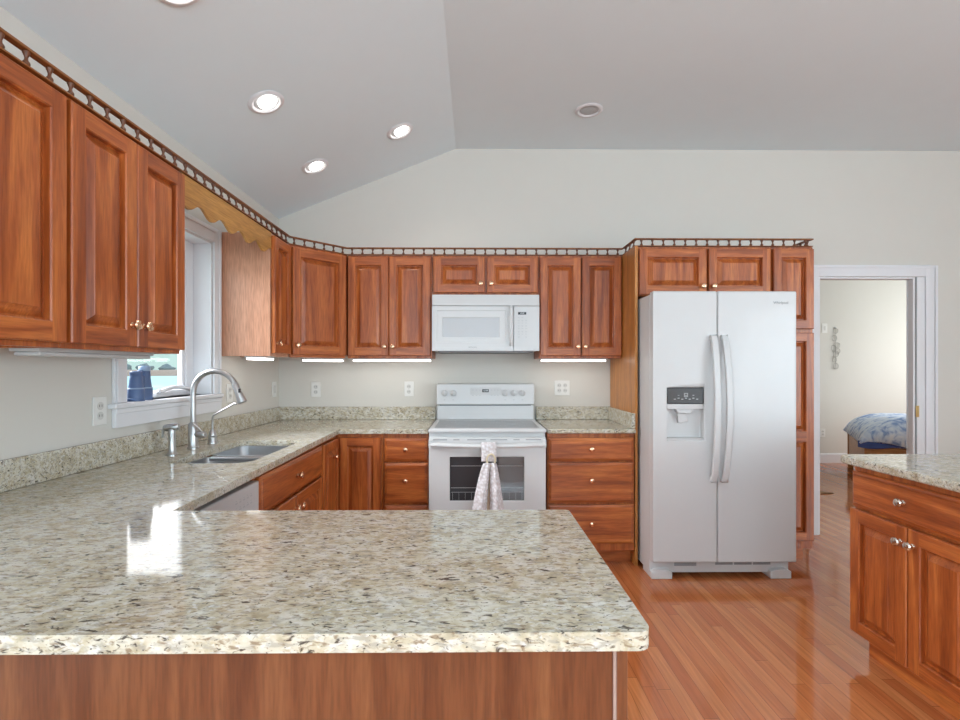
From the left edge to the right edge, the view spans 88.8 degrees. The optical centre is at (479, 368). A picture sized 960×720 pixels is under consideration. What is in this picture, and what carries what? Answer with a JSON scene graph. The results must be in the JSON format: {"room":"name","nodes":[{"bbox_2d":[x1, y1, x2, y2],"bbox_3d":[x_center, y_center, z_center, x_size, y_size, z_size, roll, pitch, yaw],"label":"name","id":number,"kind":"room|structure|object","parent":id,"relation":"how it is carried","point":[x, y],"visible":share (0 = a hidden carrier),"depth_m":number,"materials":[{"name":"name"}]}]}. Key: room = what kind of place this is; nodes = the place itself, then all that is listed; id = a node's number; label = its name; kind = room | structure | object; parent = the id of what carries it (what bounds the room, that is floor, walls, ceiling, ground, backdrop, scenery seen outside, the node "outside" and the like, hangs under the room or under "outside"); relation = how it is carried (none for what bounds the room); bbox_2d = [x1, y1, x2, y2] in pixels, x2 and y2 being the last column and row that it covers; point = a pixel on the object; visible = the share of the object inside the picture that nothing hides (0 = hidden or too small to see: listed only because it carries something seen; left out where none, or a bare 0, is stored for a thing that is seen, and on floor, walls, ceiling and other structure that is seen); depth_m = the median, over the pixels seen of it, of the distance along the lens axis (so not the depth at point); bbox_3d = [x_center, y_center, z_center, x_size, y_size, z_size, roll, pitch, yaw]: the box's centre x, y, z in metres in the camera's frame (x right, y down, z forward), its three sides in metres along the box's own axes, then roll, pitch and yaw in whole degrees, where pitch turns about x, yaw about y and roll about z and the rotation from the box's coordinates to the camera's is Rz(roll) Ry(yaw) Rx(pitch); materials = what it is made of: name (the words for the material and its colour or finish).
{"room":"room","nodes":[
{"label":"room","id":0,"kind":"room"},
{"bbox_2d":[0,6,278,459],"bbox_3d":[-1.602,0.068,-0.310,0.140,2.485,8.412,0,0,-1],"label":"wall","id":1,"kind":"structure","parent":0,"point":[46,402],"depth_m":1.90,"materials":[{"name":"paint"}]},
{"bbox_2d":[0,52,66,347],"bbox_3d":[-1.363,-0.441,1.187,0.366,0.758,0.525,0,0,-1],"label":"upper cabinet","id":2,"kind":"object","parent":1,"relation":"attached to","point":[33,114],"visible":1,"depth_m":1.33,"materials":[{"name":"brown wood"}]},
{"bbox_2d":[0,27,289,243],"bbox_3d":[-1.245,-0.848,2.071,0.024,0.054,2.277,0,0,-1],"label":"rail","id":3,"kind":"object","parent":2,"relation":"on","point":[27,52],"visible":0.99,"depth_m":1.67,"materials":[{"name":"brown wood"}]},
{"bbox_2d":[181,173,270,251],"bbox_3d":[-1.251,-0.749,2.487,0.012,0.138,0.896,0,0,-1],"label":"window valance","id":4,"kind":"object","parent":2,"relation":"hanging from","point":[214,209],"visible":0.94,"depth_m":2.39,"materials":[{"name":"brown wood"}]},
{"bbox_2d":[92,396,106,425],"bbox_3d":[-1.551,0.171,1.999,0.008,0.116,0.072,0,0,-1],"label":"wall outlet","id":5,"kind":"object","parent":1,"relation":"attached to","point":[99,404],"visible":1,"depth_m":1.99,"materials":[{"name":"plastic"}]},
{"bbox_2d":[97,402,103,409],"bbox_3d":[-1.548,0.151,1.999,0.002,0.033,0.033,0,0,-1],"label":"socket","id":6,"kind":"object","parent":5,"relation":"attached to","point":[100,405],"depth_m":2.00,"materials":[{"name":"white plastic"}]},
{"bbox_2d":[97,412,103,419],"bbox_3d":[-1.548,0.191,1.999,0.002,0.033,0.033,0,0,-1],"label":"socket","id":7,"kind":"object","parent":5,"relation":"attached to","point":[100,415],"depth_m":2.00,"materials":[{"name":"white plastic"}]},
{"bbox_2d":[60,93,184,353],"bbox_3d":[-1.369,-0.441,1.743,0.366,0.758,0.589,0,0,-1],"label":"upper cabinet","id":8,"kind":"object","parent":1,"relation":"attached to","point":[126,205],"visible":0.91,"depth_m":1.69,"materials":[{"name":"brown wood"}]},
{"bbox_2d":[9,348,153,358],"bbox_3d":[-1.378,-0.062,1.741,0.090,0.042,0.530,0,0,-1],"label":"light","id":9,"kind":"object","parent":8,"relation":"attached to","point":[49,352],"visible":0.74,"depth_m":1.63,"materials":[{"name":"white plastic"}]},
{"bbox_2d":[14,351,150,358],"bbox_3d":[-1.378,-0.047,1.741,0.080,0.012,0.510,0,0,-1],"label":"diffuser","id":10,"kind":"object","parent":9,"relation":"attached to","point":[83,354],"depth_m":1.68,"materials":[{"name":"white plastic"}]},
{"bbox_2d":[108,212,223,427],"bbox_3d":[-1.612,-0.288,2.489,0.173,1.078,0.885,0,0,-1],"label":"window","id":11,"kind":"structure","parent":1,"relation":"in","point":[202,352],"depth_m":2.82,"materials":[{"name":"white paint"}]},
{"bbox_2d":[127,366,152,401],"bbox_3d":[-1.572,0.065,2.268,0.070,0.161,0.155,0,0,-13],"label":"binoculars","id":12,"kind":"object","parent":11,"relation":"on","point":[140,388],"visible":0.98,"depth_m":2.22,"materials":[{"name":"blue rubber"}]},
{"bbox_2d":[0,407,435,492],"bbox_3d":[-0.944,0.345,2.284,1.223,0.102,3.110,0,0,-1],"label":"backsplash","id":13,"kind":"structure","parent":1,"relation":"attached to","point":[22,471],"depth_m":2.23,"materials":[{"name":"stone"}]},
{"bbox_2d":[226,384,232,402],"bbox_3d":[-1.562,0.150,3.060,0.008,0.116,0.072,0,0,-1],"label":"wall outlet","id":14,"kind":"object","parent":1,"relation":"attached to","point":[229,390],"visible":0.91,"depth_m":3.05,"materials":[{"name":"plastic"}]},
{"bbox_2d":[222,232,290,356],"bbox_3d":[-1.383,-0.449,3.075,0.366,0.743,0.280,0,0,-1],"label":"upper cabinet","id":15,"kind":"object","parent":1,"relation":"attached to","point":[256,283],"visible":0.91,"depth_m":2.94,"materials":[{"name":"brown wood"}]},
{"bbox_2d":[245,356,274,359],"bbox_3d":[-1.376,-0.077,3.074,0.090,0.042,0.235,0,0,-1],"label":"light","id":16,"kind":"object","parent":15,"relation":"attached to","point":[246,357],"visible":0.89,"depth_m":2.97,"materials":[{"name":"white plastic"}]},
{"bbox_2d":[246,358,273,359],"bbox_3d":[-1.376,-0.062,3.074,0.080,0.012,0.215,0,0,-1],"label":"diffuser","id":17,"kind":"object","parent":16,"relation":"attached to","point":[246,358],"depth_m":2.98,"materials":[{"name":"white plastic"}]},
{"bbox_2d":[272,382,276,396],"bbox_3d":[-1.568,0.155,3.741,0.010,0.116,0.072,0,0,-1],"label":"wall switch","id":18,"kind":"object","parent":1,"relation":"attached to","point":[274,384],"visible":1,"depth_m":3.73,"materials":[{"name":"plastic"}]},
{"bbox_2d":[288,244,347,357],"bbox_3d":[-1.263,-0.449,3.518,0.612,0.743,0.635,0,0,-1],"label":"upper cabinet","id":19,"kind":"object","parent":1,"relation":"attached to","point":[319,278],"visible":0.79,"depth_m":3.34,"materials":[{"name":"brown wood"}]},
{"bbox_2d":[301,358,344,361],"bbox_3d":[-1.130,-0.075,3.535,0.090,0.042,0.300,0,0,44],"label":"light","id":20,"kind":"object","parent":19,"relation":"attached to","point":[302,359],"visible":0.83,"depth_m":3.50,"materials":[{"name":"white plastic"}]},
{"bbox_2d":[302,360,342,361],"bbox_3d":[-1.130,-0.060,3.535,0.080,0.012,0.280,0,0,44],"label":"diffuser","id":21,"kind":"object","parent":20,"relation":"attached to","point":[302,360],"depth_m":3.50,"materials":[{"name":"white plastic"}]},
{"bbox_2d":[0,0,959,218],"bbox_3d":[1.986,-1.472,-0.305,7.435,0.755,8.750,0,0,-1],"label":"ceiling","id":22,"kind":"structure","parent":0,"point":[846,75],"depth_m":2.68,"materials":[{"name":"paint"}]},
{"bbox_2d":[159,0,198,6],"bbox_3d":[-1.077,-1.362,1.741,0.170,0.072,0.183,0,0,5],"label":"recessed light","id":23,"kind":"object","parent":22,"relation":"in","point":[177,3],"visible":1,"depth_m":1.80,"materials":[{"name":"white paint"}]},
{"bbox_2d":[247,90,283,113],"bbox_3d":[-1.091,-1.359,2.501,0.170,0.072,0.183,0,0,5],"label":"recessed light","id":24,"kind":"object","parent":22,"relation":"in","point":[267,101],"visible":1,"depth_m":2.49,"materials":[{"name":"white paint"}]},
{"bbox_2d":[302,159,328,173],"bbox_3d":[-1.105,-1.357,3.284,0.170,0.072,0.183,0,0,5],"label":"recessed light","id":25,"kind":"object","parent":22,"relation":"in","point":[313,166],"visible":1,"depth_m":3.27,"materials":[{"name":"white paint"}]},
{"bbox_2d":[387,123,412,139],"bbox_3d":[-0.533,-1.586,3.273,0.170,0.072,0.183,0,0,5],"label":"recessed light","id":26,"kind":"object","parent":22,"relation":"in","point":[402,130],"visible":1,"depth_m":3.26,"materials":[{"name":"white paint"}]},
{"bbox_2d":[575,103,602,117],"bbox_3d":[0.728,-1.725,3.273,0.184,0.009,0.184,0,0,-1],"label":"recessed light","id":27,"kind":"object","parent":22,"relation":"in","point":[587,110],"visible":1,"depth_m":3.26,"materials":[{"name":"white paint"}]},
{"bbox_2d":[279,149,959,453],"bbox_3d":[1.943,-0.215,3.901,7.035,3.050,0.062,0,0,-1],"label":"wall","id":28,"kind":"structure","parent":0,"point":[857,207],"depth_m":3.86,"materials":[{"name":"paint"}]},
{"bbox_2d":[311,382,320,396],"bbox_3d":[-1.284,0.160,3.832,0.072,0.116,0.008,0,0,-1],"label":"wall outlet","id":29,"kind":"object","parent":28,"relation":"attached to","point":[315,386],"visible":1,"depth_m":3.83,"materials":[{"name":"plastic"}]},
{"bbox_2d":[348,255,434,358],"bbox_3d":[-0.652,-0.449,3.662,0.610,0.743,0.362,0,0,-1],"label":"upper cabinet","id":30,"kind":"object","parent":28,"relation":"attached to","point":[390,297],"visible":0.96,"depth_m":3.52,"materials":[{"name":"brown wood"}]},
{"bbox_2d":[351,358,431,361],"bbox_3d":[-0.650,-0.077,3.634,0.585,0.042,0.090,0,0,-1],"label":"light","id":31,"kind":"object","parent":30,"relation":"attached to","point":[353,359],"visible":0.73,"depth_m":3.59,"materials":[{"name":"white plastic"}]},
{"bbox_2d":[353,360,430,361],"bbox_3d":[-0.650,-0.062,3.634,0.565,0.012,0.080,0,0,-1],"label":"diffuser","id":32,"kind":"object","parent":31,"relation":"attached to","point":[353,360],"depth_m":3.61,"materials":[{"name":"white plastic"}]},
{"bbox_2d":[288,236,622,255],"bbox_3d":[-0.132,-0.848,3.518,2.323,0.054,0.284,0,0,-8],"label":"rail","id":33,"kind":"object","parent":30,"relation":"on","point":[293,237],"visible":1,"depth_m":3.53,"materials":[{"name":"brown wood"}]},
{"bbox_2d":[404,382,413,395],"bbox_3d":[-0.557,0.157,3.840,0.072,0.116,0.008,0,0,-1],"label":"wall outlet","id":34,"kind":"object","parent":28,"relation":"attached to","point":[408,386],"visible":1,"depth_m":3.84,"materials":[{"name":"plastic"}]},
{"bbox_2d":[432,256,537,294],"bbox_3d":[0.039,-0.676,3.669,0.771,0.287,0.362,0,0,-1],"label":"upper cabinet","id":35,"kind":"object","parent":28,"relation":"attached to","point":[451,275],"visible":0.77,"depth_m":3.52,"materials":[{"name":"brown wood"}]},
{"bbox_2d":[432,295,538,353],"bbox_3d":[0.039,-0.321,3.623,0.756,0.408,0.440,0,0,-1],"label":"microwave oven","id":36,"kind":"object","parent":35,"relation":"attached to","point":[461,324],"visible":1,"depth_m":3.45,"materials":[{"name":"white plastic"}]},
{"bbox_2d":[555,381,569,394],"bbox_3d":[0.646,0.149,3.852,0.118,0.116,0.008,0,0,-1],"label":"wall outlet","id":37,"kind":"object","parent":28,"relation":"attached to","point":[561,387],"visible":1,"depth_m":3.85,"materials":[{"name":"plastic"}]},
{"bbox_2d":[534,256,621,358],"bbox_3d":[0.725,-0.449,3.676,0.601,0.743,0.362,0,0,-1],"label":"upper cabinet","id":38,"kind":"object","parent":28,"relation":"attached to","point":[580,297],"visible":0.97,"depth_m":3.53,"materials":[{"name":"brown wood"}]},
{"bbox_2d":[539,358,606,361],"bbox_3d":[0.693,-0.077,3.647,0.490,0.042,0.090,0,0,-1],"label":"light","id":39,"kind":"object","parent":38,"relation":"attached to","point":[541,359],"visible":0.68,"depth_m":3.60,"materials":[{"name":"white plastic"}]},
{"bbox_2d":[541,360,605,361],"bbox_3d":[0.693,-0.062,3.647,0.470,0.012,0.080,0,0,-1],"label":"diffuser","id":40,"kind":"object","parent":39,"relation":"attached to","point":[541,360],"depth_m":3.63,"materials":[{"name":"white plastic"}]},
{"bbox_2d":[638,247,769,299],"bbox_3d":[1.497,-0.655,3.547,0.900,0.330,0.630,0,0,-1],"label":"upper cabinet","id":41,"kind":"object","parent":28,"relation":"attached to","point":[716,269],"visible":0.73,"depth_m":3.27,"materials":[{"name":"brown wood"}]},
{"bbox_2d":[622,238,813,254],"bbox_3d":[1.630,-0.848,3.564,1.207,0.054,0.575,0,0,-1],"label":"rail","id":42,"kind":"object","parent":41,"relation":"on","point":[805,240],"visible":0.68,"depth_m":3.28,"materials":[{"name":"brown wood"}]},
{"bbox_2d":[813,265,937,534],"bbox_3d":[3.101,0.244,3.902,1.034,2.131,0.084,0,0,-1],"label":"door frame","id":43,"kind":"structure","parent":28,"relation":"in","point":[922,280],"depth_m":3.87,"materials":[{"name":"white paint"}]},
{"bbox_2d":[604,463,957,719],"bbox_3d":[2.970,1.350,1.280,9.435,0.080,11.900,0,0,-1],"label":"floor","id":44,"kind":"structure","parent":0,"point":[723,645],"depth_m":2.31,"materials":[{"name":"brown wood"}]},
{"bbox_2d":[193,481,258,510],"bbox_3d":[-1.208,0.885,1.722,0.604,0.850,0.605,0,0,-1],"label":"dishwasher","id":45,"kind":"object","parent":44,"relation":"on","point":[245,497],"visible":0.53,"depth_m":1.86,"materials":[{"name":"grey plastic"}]},
{"bbox_2d":[207,445,322,510],"bbox_3d":[-1.214,0.868,2.463,0.653,0.884,0.860,0,0,-1],"label":"base cabinet","id":46,"kind":"object","parent":44,"relation":"on","point":[297,483],"visible":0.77,"depth_m":2.44,"materials":[{"name":"brown wood"}]},
{"bbox_2d":[0,651,627,719],"bbox_3d":[-0.658,0.868,1.083,1.767,0.884,0.664,0,0,-1],"label":"base cabinet","id":47,"kind":"object","parent":44,"relation":"on","point":[427,685],"visible":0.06,"depth_m":0.76,"materials":[{"name":"brown wood"}]},
{"bbox_2d":[0,407,648,654],"bbox_3d":[-0.655,0.359,2.285,1.800,0.131,3.113,0,0,-1],"label":"countertop","id":48,"kind":"structure","parent":47,"relation":"on","point":[104,547],"depth_m":1.00,"materials":[{"name":"beige stone"}]},
{"bbox_2d":[161,423,179,455],"bbox_3d":[-1.427,0.322,2.257,0.080,0.148,0.048,0,0,-1],"label":"sprayer","id":49,"kind":"object","parent":48,"relation":"on","point":[172,428],"visible":1,"depth_m":2.24,"materials":[{"name":"silver metal"}]},
{"bbox_2d":[187,368,246,448],"bbox_3d":[-1.318,0.196,2.449,0.294,0.399,0.071,0,0,-1],"label":"kitchen faucet","id":50,"kind":"object","parent":48,"relation":"on","point":[193,433],"visible":1,"depth_m":2.44,"materials":[{"name":"silver metal"}]},
{"bbox_2d":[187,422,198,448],"bbox_3d":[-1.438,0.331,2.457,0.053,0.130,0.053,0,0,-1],"label":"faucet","id":51,"kind":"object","parent":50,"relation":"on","point":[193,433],"depth_m":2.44,"materials":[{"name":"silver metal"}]},
{"bbox_2d":[207,403,236,443],"bbox_3d":[-1.366,0.286,2.585,0.166,0.218,0.050,0,0,18],"label":"tap","id":52,"kind":"object","parent":48,"relation":"on","point":[212,436],"visible":1,"depth_m":2.59,"materials":[{"name":"silver metal"}]},
{"bbox_2d":[188,446,287,462],"bbox_3d":[-1.152,0.525,2.385,0.361,0.202,0.673,0,0,-1],"label":"sink","id":53,"kind":"object","parent":48,"relation":"in","point":[239,454],"visible":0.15,"depth_m":2.50,"materials":[{"name":"metal"}]},
{"bbox_2d":[319,434,383,509],"bbox_3d":[-1.102,0.868,3.366,0.924,0.884,0.939,0,0,-1],"label":"base cabinet","id":54,"kind":"object","parent":44,"relation":"on","point":[352,474],"visible":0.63,"depth_m":3.22,"materials":[{"name":"brown wood"}]},
{"bbox_2d":[384,433,428,509],"bbox_3d":[-0.491,0.868,3.517,0.295,0.884,0.650,0,0,-1],"label":"base cabinet","id":55,"kind":"object","parent":44,"relation":"on","point":[406,456],"visible":0.59,"depth_m":3.23,"materials":[{"name":"brown wood"}]},
{"bbox_2d":[428,383,545,509],"bbox_3d":[0.044,0.711,3.449,0.756,1.198,0.764,0,0,-1],"label":"electric range","id":56,"kind":"object","parent":44,"relation":"on","point":[469,415],"visible":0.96,"depth_m":3.14,"materials":[{"name":"white metal"}]},
{"bbox_2d":[428,419,545,432],"bbox_3d":[0.044,0.396,3.471,0.756,0.024,0.660,0,0,-1],"label":"cooktop","id":57,"kind":"object","parent":56,"relation":"in","point":[440,425],"depth_m":3.29,"materials":[{"name":"white glass"}]},
{"bbox_2d":[472,442,503,509],"bbox_3d":[0.048,0.699,3.054,0.218,0.478,0.096,0,0,-1],"label":"dish towel","id":58,"kind":"object","parent":56,"relation":"hanging from","point":[488,494],"visible":0.82,"depth_m":3.04,"materials":[{"name":"white fabric"}]},
{"bbox_2d":[545,432,633,560],"bbox_3d":[0.735,0.868,3.530,0.581,0.884,0.650,0,0,-1],"label":"base cabinet","id":59,"kind":"object","parent":44,"relation":"on","point":[589,476],"visible":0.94,"depth_m":3.24,"materials":[{"name":"brown wood"}]},
{"bbox_2d":[536,406,635,433],"bbox_3d":[0.734,0.360,3.539,0.584,0.132,0.633,0,0,-1],"label":"countertop","id":60,"kind":"structure","parent":59,"relation":"on","point":[555,419],"depth_m":3.63,"materials":[{"name":"beige stone"}]},
{"bbox_2d":[610,246,637,565],"bbox_3d":[1.037,0.245,3.559,0.019,2.130,0.597,0,0,-1],"label":"end panel","id":61,"kind":"object","parent":44,"relation":"on","point":[624,370],"visible":0.56,"depth_m":3.35,"materials":[{"name":"brown wood"}]},
{"bbox_2d":[638,291,795,578],"bbox_3d":[1.504,0.415,3.380,0.889,1.790,0.872,0,0,-1],"label":"refrigerator","id":62,"kind":"object","parent":44,"relation":"on","point":[717,370],"visible":1,"depth_m":3.02,"materials":[{"name":"white metal"}]},
{"bbox_2d":[769,247,813,559],"bbox_3d":[2.094,0.245,3.569,0.288,2.130,0.596,0,0,-1],"label":"pantry cabinet","id":63,"kind":"object","parent":44,"relation":"on","point":[791,268],"visible":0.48,"depth_m":3.27,"materials":[{"name":"brown wood"}]},
{"bbox_2d":[820,491,833,493],"bbox_3d":[3.430,1.305,5.340,0.569,0.010,0.628,0,0,-1],"label":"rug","id":64,"kind":"object","parent":44,"relation":"on","point":[821,492],"visible":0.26,"depth_m":5.16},
{"bbox_2d":[843,413,905,467],"bbox_3d":[5.412,0.920,5.477,2.070,0.780,1.380,0,0,30],"label":"bed","id":65,"kind":"object","parent":44,"relation":"on","point":[875,433],"visible":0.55,"depth_m":5.38,"materials":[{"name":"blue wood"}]},
{"bbox_2d":[843,413,905,447],"bbox_3d":[5.412,0.735,5.466,2.060,0.410,1.360,0,0,30],"label":"quilt","id":66,"kind":"object","parent":65,"relation":"on","point":[875,430],"depth_m":5.38,"materials":[{"name":"blue fabric"}]},
{"bbox_2d":[850,466,959,719],"bbox_3d":[2.150,0.871,1.960,0.960,0.878,0.600,0,0,-1],"label":"base cabinet","id":67,"kind":"object","parent":44,"relation":"on","point":[905,533],"visible":0.98,"depth_m":1.96,"materials":[{"name":"brown wood"}]},
{"bbox_3d":[2.156,0.871,1.358,0.960,0.878,0.600,0,0,-1],"label":"base cabinet","id":68,"kind":"object","parent":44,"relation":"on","visible":0},
{"bbox_2d":[841,454,959,492],"bbox_3d":[2.194,0.414,1.657,1.058,0.036,1.268,0,0,-1],"label":"countertop","id":69,"kind":"structure","parent":68,"relation":"on","point":[937,470],"depth_m":2.03,"materials":[{"name":"stone"}]},
{"bbox_2d":[820,280,906,452],"bbox_3d":[4.530,0.010,6.887,5.200,2.600,0.120,0,0,-1],"label":"wall","id":70,"kind":"structure","parent":0,"point":[869,316],"depth_m":6.83,"materials":[{"name":"paint"}]},
{"bbox_2d":[820,429,824,436],"bbox_3d":[4.773,0.890,6.824,0.072,0.116,0.008,0,0,-1],"label":"wall outlet","id":71,"kind":"object","parent":70,"relation":"attached to","point":[822,431],"visible":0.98,"depth_m":6.82,"materials":[{"name":"plastic"}]},
{"bbox_2d":[822,324,826,332],"bbox_3d":[4.801,-0.568,6.824,0.075,0.130,0.010,0,0,-1],"label":"wall switch","id":72,"kind":"object","parent":70,"relation":"attached to","point":[824,326],"visible":1,"depth_m":6.82,"materials":[{"name":"plastic"}]},
{"bbox_2d":[820,453,846,462],"bbox_3d":[4.431,1.242,6.818,5.000,0.135,0.021,0,0,-1],"label":"baseboard","id":73,"kind":"structure","parent":70,"relation":"attached to","point":[824,457],"depth_m":6.81,"materials":[{"name":"white paint"}]},
{"bbox_2d":[831,327,839,368],"bbox_3d":[4.948,-0.291,6.821,0.134,0.591,0.019,0,0,-1],"label":"hanging ornament","id":74,"kind":"object","parent":70,"relation":"hanging from","point":[835,356],"visible":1,"depth_m":6.82,"materials":[{"name":"silver metal"}]},
{"label":"outside","id":75,"kind":"structure","parent":0,"visible":0},
{"bbox_2d":[127,369,177,375],"bbox_3d":[-95.566,1.055,143.132,168.200,1.990,168.200,0,0,-1],"label":"shore","id":76,"kind":"structure","parent":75,"point":[153,372],"depth_m":136.45,"materials":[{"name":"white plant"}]},
{"bbox_2d":[135,363,154,369],"bbox_3d":[-101.246,0.210,147.792,5.084,4.017,4.709,0,0,28],"label":"tree","id":77,"kind":"object","parent":76,"relation":"on","point":[144,364],"visible":0.22,"depth_m":147.36,"materials":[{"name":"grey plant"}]},
{"bbox_2d":[158,364,175,369],"bbox_3d":[-96.723,0.020,151.496,5.173,3.328,4.922,0,0,-16],"label":"tree","id":78,"kind":"object","parent":76,"relation":"on","point":[165,366],"visible":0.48,"depth_m":150.38,"materials":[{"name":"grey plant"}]},
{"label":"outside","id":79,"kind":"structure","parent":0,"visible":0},
{"bbox_2d":[127,376,177,390],"bbox_3d":[-202.765,2.010,122.937,397.000,0.200,550.000,0,0,-1],"label":"water","id":80,"kind":"structure","parent":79,"point":[158,382],"depth_m":74.88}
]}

